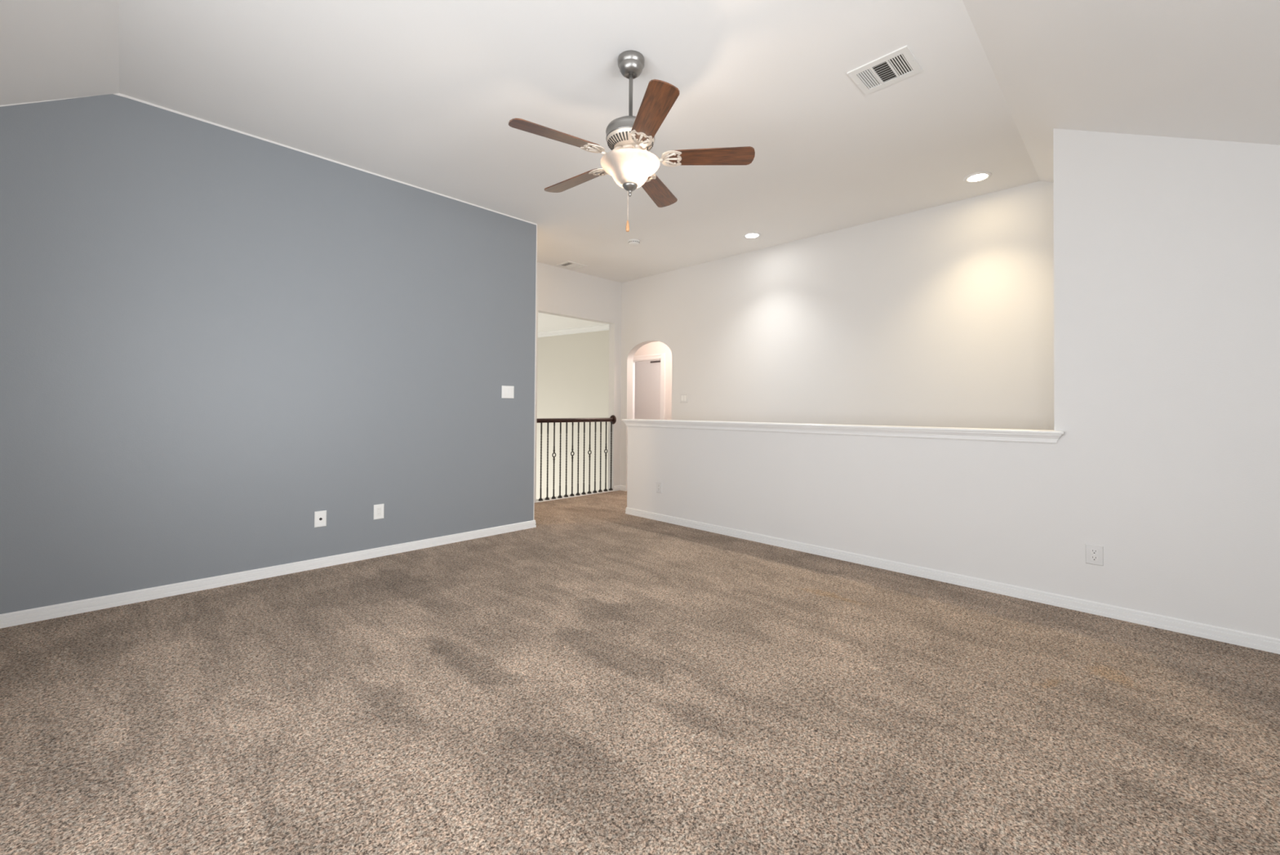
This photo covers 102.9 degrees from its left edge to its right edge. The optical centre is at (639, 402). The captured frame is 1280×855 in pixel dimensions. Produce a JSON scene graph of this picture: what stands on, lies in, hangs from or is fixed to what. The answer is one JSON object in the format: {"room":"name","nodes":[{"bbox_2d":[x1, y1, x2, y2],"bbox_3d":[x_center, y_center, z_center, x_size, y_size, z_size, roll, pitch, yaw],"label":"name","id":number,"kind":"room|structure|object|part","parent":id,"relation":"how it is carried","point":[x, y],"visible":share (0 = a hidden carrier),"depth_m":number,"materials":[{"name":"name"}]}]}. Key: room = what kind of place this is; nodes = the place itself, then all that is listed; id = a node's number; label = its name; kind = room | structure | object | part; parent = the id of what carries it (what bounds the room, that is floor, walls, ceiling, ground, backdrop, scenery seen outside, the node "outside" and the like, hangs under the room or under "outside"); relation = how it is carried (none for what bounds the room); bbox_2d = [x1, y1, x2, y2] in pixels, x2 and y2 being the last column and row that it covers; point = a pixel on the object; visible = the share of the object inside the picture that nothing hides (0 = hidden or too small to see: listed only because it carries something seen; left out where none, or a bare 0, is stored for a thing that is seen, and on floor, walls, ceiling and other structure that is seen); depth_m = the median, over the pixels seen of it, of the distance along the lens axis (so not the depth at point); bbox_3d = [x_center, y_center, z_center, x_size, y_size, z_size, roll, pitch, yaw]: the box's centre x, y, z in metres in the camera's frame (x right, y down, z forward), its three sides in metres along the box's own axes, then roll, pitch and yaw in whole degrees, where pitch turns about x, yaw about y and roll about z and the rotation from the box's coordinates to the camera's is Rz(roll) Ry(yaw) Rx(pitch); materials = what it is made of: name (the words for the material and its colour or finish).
{"room":"empty loft room","nodes":[
{"label":"empty loft room","id":0,"kind":"room"},
{"bbox_2d":[0,93,537,613],"bbox_3d":[-2.415,-0.304,3.820,0.120,3.048,3.778,0,-1,44],"label":"wall","id":1,"kind":"structure","parent":0,"point":[215,339],"depth_m":3.40,"materials":[{"name":"grey paint"}]},
{"bbox_2d":[0,520,536,627],"bbox_3d":[-2.379,1.185,3.848,0.148,0.072,3.672,0,-1,44],"label":"baseboard","id":2,"kind":"structure","parent":1,"relation":"attached to","point":[46,612],"depth_m":3.38,"materials":[{"name":"white wood"}]},
{"bbox_2d":[314,510,326,527],"bbox_3d":[-2.363,0.861,3.772,0.012,0.117,0.077,0,-1,44],"label":"cable plate","id":3,"kind":"object","parent":1,"relation":"attached to","point":[320,517],"visible":1,"depth_m":3.77,"materials":[{"name":"white plastic"}]},
{"bbox_2d":[373,503,384,519],"bbox_3d":[-2.080,0.869,4.063,0.008,0.117,0.077,0,-1,44],"label":"power outlet","id":4,"kind":"object","parent":1,"relation":"attached to","point":[378,508],"visible":1,"depth_m":4.06,"materials":[{"name":"white plastic"}]},
{"bbox_2d":[377,506,381,515],"bbox_3d":[-2.078,0.869,4.061,0.002,0.067,0.034,0,-1,44],"label":"socket","id":5,"kind":"object","parent":4,"relation":"attached to","point":[379,508],"depth_m":4.06,"materials":[{"name":"white plastic"}]},
{"bbox_2d":[501,385,514,398],"bbox_3d":[-1.267,-0.101,4.895,0.010,0.119,0.132,0,-1,44],"label":"light switch","id":6,"kind":"object","parent":1,"relation":"attached to","point":[508,392],"visible":1,"depth_m":4.89,"materials":[{"name":"white plastic"}]},
{"bbox_2d":[537,312,605,332],"bbox_3d":[-3.220,-1.819,9.632,6.922,0.120,6.420,0,-1,44],"label":"ceiling","id":7,"kind":"structure","parent":0,"point":[546,322],"depth_m":11.08,"materials":[{"name":"white paint"}]},
{"bbox_2d":[536,329,608,498],"bbox_3d":[-2.120,1.258,12.294,4.621,5.948,0.118,0,-1,35],"label":"wall","id":8,"kind":"structure","parent":0,"point":[573,369],"depth_m":11.86,"materials":[{"name":"paint"}]},
{"bbox_2d":[537,324,608,337],"bbox_3d":[-2.165,-1.658,12.254,4.602,0.118,0.085,0,-1,35],"label":"trim","id":9,"kind":"structure","parent":8,"relation":"attached to","point":[606,326],"depth_m":11.80,"materials":[{"name":"white"}]},
{"bbox_2d":[534,262,622,502],"bbox_3d":[-1.606,-0.126,6.241,0.120,3.328,3.653,0,-1,44],"label":"wall","id":10,"kind":"structure","parent":0,"point":[560,291],"depth_m":7.14,"materials":[{"name":"white paint"}]},
{"bbox_2d":[536,488,613,502],"bbox_3d":[-0.898,1.402,6.962,0.153,0.281,1.327,0,-1,44],"label":"trim","id":11,"kind":"structure","parent":10,"relation":"attached to","point":[597,491],"depth_m":6.87,"materials":[{"name":"white wood"}]},
{"bbox_2d":[537,414,616,500],"bbox_3d":[-0.859,0.717,6.938,0.134,1.089,1.325,0,-1,44],"label":"stair railing","id":12,"kind":"object","parent":11,"relation":"on","point":[612,419],"visible":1,"depth_m":6.89,"materials":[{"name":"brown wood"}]},
{"bbox_3d":[-0.861,0.239,6.939,0.062,0.055,1.309,0,-1,44],"label":"handrail","id":13,"kind":"part","parent":12,"relation":"part of","materials":[{"name":"brown wood"}]},
{"bbox_2d":[613,484,626,490],"bbox_3d":[-0.292,1.246,7.393,0.130,0.072,0.129,0,-1,44],"label":"baseboard","id":14,"kind":"structure","parent":10,"relation":"attached to","point":[617,487],"depth_m":7.43,"materials":[{"name":"white wood"}]},
{"bbox_2d":[0,489,1279,854],"bbox_3d":[0.213,1.384,4.135,8.740,0.280,7.960,0,-1,44],"label":"floor","id":15,"kind":"structure","parent":0,"point":[596,677],"depth_m":1.97,"materials":[{"name":"brown carpet"}]},
{"bbox_2d":[0,0,1279,283],"bbox_3d":[0.144,-1.357,2.979,7.198,1.164,6.133,0,-1,44],"label":"ceiling","id":16,"kind":"structure","parent":0,"point":[424,94],"depth_m":2.83,"materials":[{"name":"white paint"}]},
{"bbox_2d":[555,260,586,270],"bbox_3d":[-0.886,-1.775,6.618,0.266,0.009,0.306,0,-1,44],"label":"ceiling vent","id":17,"kind":"object","parent":16,"relation":"in","point":[568,264],"visible":1,"depth_m":6.61,"materials":[{"name":"grey metal"}]},
{"bbox_2d":[508,50,755,231],"bbox_3d":[-0.087,-1.364,2.723,1.225,0.920,1.250,0,-1,44],"label":"ceiling fan","id":18,"kind":"object","parent":16,"relation":"hanging from","point":[630,138],"visible":1,"depth_m":2.63,"materials":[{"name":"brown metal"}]},
{"bbox_3d":[-0.414,-1.298,2.476,0.447,0.006,0.134,1,11,-32],"label":"blade","id":19,"kind":"part","parent":18,"relation":"part of","materials":[{"name":"brown wood"}]},
{"bbox_3d":[-0.381,-1.291,2.979,0.447,0.006,0.134,0,11,40],"label":"blade","id":20,"kind":"part","parent":18,"relation":"part of","materials":[{"name":"brown wood"}]},
{"bbox_3d":[-0.052,-1.210,2.704,0.315,0.122,0.315,0,-1,44],"label":"lamp shade","id":21,"kind":"part","parent":18,"relation":"part of","materials":[{"name":"white glass"}]},
{"bbox_3d":[0.054,-1.297,2.290,0.134,0.006,0.447,13,-4,-14],"label":"blade","id":22,"kind":"part","parent":18,"relation":"part of","materials":[{"name":"brown wood"}]},
{"bbox_3d":[0.107,-1.286,3.103,0.134,0.006,0.447,-13,-6,21],"label":"blade","id":23,"kind":"part","parent":18,"relation":"part of","materials":[{"name":"brown wood"}]},
{"bbox_3d":[0.376,-1.290,2.678,0.447,0.006,0.134,0,-13,4],"label":"blade","id":24,"kind":"part","parent":18,"relation":"part of","materials":[{"name":"brown wood"}]},
{"bbox_2d":[627,239,639,245],"bbox_3d":[-0.067,-1.766,5.644,0.140,0.040,0.140,0,-1,44],"label":"smoke detector","id":25,"kind":"object","parent":16,"relation":"attached to","point":[631,242],"visible":1,"depth_m":5.60,"materials":[{"name":"white plastic"}]},
{"bbox_3d":[-0.067,-1.780,5.644,0.140,0.012,0.140,0,-1,44],"label":"mounting plate","id":26,"kind":"part","parent":25,"relation":"part of","materials":[{"name":"white plastic"}]},
{"bbox_2d":[742,231,760,238],"bbox_3d":[1.192,-1.776,5.425,0.189,0.008,0.189,0,-1,44],"label":"recessed light","id":27,"kind":"object","parent":16,"relation":"in","point":[753,234],"visible":1,"depth_m":5.42,"materials":[{"name":"white"}]},
{"bbox_2d":[846,45,923,95],"bbox_3d":[1.341,-1.808,2.792,0.306,0.009,0.266,0,-1,44],"label":"ceiling vent","id":28,"kind":"object","parent":16,"relation":"in","point":[900,64],"visible":1,"depth_m":2.78,"materials":[{"name":"white metal"}]},
{"bbox_2d":[963,171,991,182],"bbox_3d":[2.676,-1.783,4.042,0.189,0.008,0.189,0,-1,44],"label":"recessed light","id":29,"kind":"object","parent":16,"relation":"in","point":[979,176],"visible":1,"depth_m":4.04,"materials":[{"name":"white"}]},
{"bbox_2d":[634,360,660,419],"bbox_3d":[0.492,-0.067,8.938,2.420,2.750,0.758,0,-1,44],"label":"door","id":30,"kind":"structure","parent":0,"point":[647,375],"depth_m":9.67,"materials":[{"name":"paint"}]},
{"bbox_2d":[634,341,671,419],"bbox_3d":[0.755,-0.076,8.064,2.820,2.750,0.120,0,-1,44],"label":"wall","id":31,"kind":"structure","parent":0,"point":[656,347],"depth_m":8.30,"materials":[{"name":"paint"}]},
{"bbox_2d":[632,352,665,419],"bbox_3d":[0.112,0.248,8.678,0.930,2.107,0.144,0,-1,44],"label":"door frame","id":32,"kind":"structure","parent":31,"relation":"in","point":[661,357],"depth_m":8.38,"materials":[{"name":"white wood"}]},
{"bbox_3d":[0.076,-0.769,8.647,0.752,0.074,0.020,0,-1,44],"label":"casing","id":33,"kind":"part","parent":32,"relation":"part of","materials":[{"name":"white"}]},
{"bbox_3d":[0.369,0.246,8.339,0.089,2.107,0.020,0,-1,44],"label":"casing","id":34,"kind":"part","parent":32,"relation":"part of","materials":[{"name":"white wood"}]},
{"bbox_2d":[620,181,1053,490],"bbox_3d":[2.242,-0.252,5.110,7.198,3.048,0.120,0,-1,44],"label":"wall","id":35,"kind":"structure","parent":0,"point":[942,315],"depth_m":4.98,"materials":[{"name":"white paint"}]},
{"bbox_2d":[680,393,688,402],"bbox_3d":[0.571,-0.059,6.655,0.128,0.119,0.010,0,-1,44],"label":"light switch","id":36,"kind":"object","parent":35,"relation":"attached to","point":[683,397],"visible":1,"depth_m":6.65,"materials":[{"name":"white plastic"}]},
{"bbox_2d":[626,128,1279,638],"bbox_3d":[1.972,-0.226,3.832,5.792,2.959,0.120,0,-1,44],"label":"wall","id":37,"kind":"structure","parent":0,"point":[1166,460],"depth_m":2.97,"materials":[{"name":"white paint"}]},
{"bbox_2d":[656,481,662,493],"bbox_3d":[0.203,0.907,5.455,0.080,0.116,0.009,0,-1,44],"label":"power outlet","id":38,"kind":"object","parent":37,"relation":"attached to","point":[659,484],"visible":1,"depth_m":5.45,"materials":[{"name":"white plastic"}]},
{"bbox_2d":[622,418,1064,443],"bbox_3d":[1.254,0.222,4.527,3.888,0.080,0.218,0,-1,44],"label":"trim","id":39,"kind":"structure","parent":37,"relation":"attached to","point":[1040,436],"depth_m":3.90,"materials":[{"name":"white wood"}]},
{"bbox_2d":[625,506,1279,653],"bbox_3d":[1.913,1.217,3.860,5.686,0.072,0.148,0,-1,44],"label":"baseboard","id":40,"kind":"structure","parent":37,"relation":"attached to","point":[1259,642],"depth_m":3.28,"materials":[{"name":"white wood"}]},
{"bbox_2d":[1085,543,1103,565],"bbox_3d":[2.688,0.900,3.016,0.080,0.116,0.009,0,-1,44],"label":"power outlet","id":41,"kind":"object","parent":37,"relation":"attached to","point":[1094,553],"visible":1,"depth_m":3.01,"materials":[{"name":"white plastic"}]},
{"bbox_2d":[1090,548,1097,554],"bbox_3d":[2.686,0.881,3.014,0.034,0.029,0.002,0,-1,44],"label":"socket","id":42,"kind":"object","parent":41,"relation":"attached to","point":[1093,551],"depth_m":3.01,"materials":[{"name":"grey plastic"}]},
{"bbox_2d":[1090,555,1097,560],"bbox_3d":[2.686,0.920,3.014,0.034,0.029,0.002,0,-1,44],"label":"socket","id":43,"kind":"object","parent":41,"relation":"attached to","point":[1093,557],"depth_m":3.01,"materials":[{"name":"grey plastic"}]}
]}

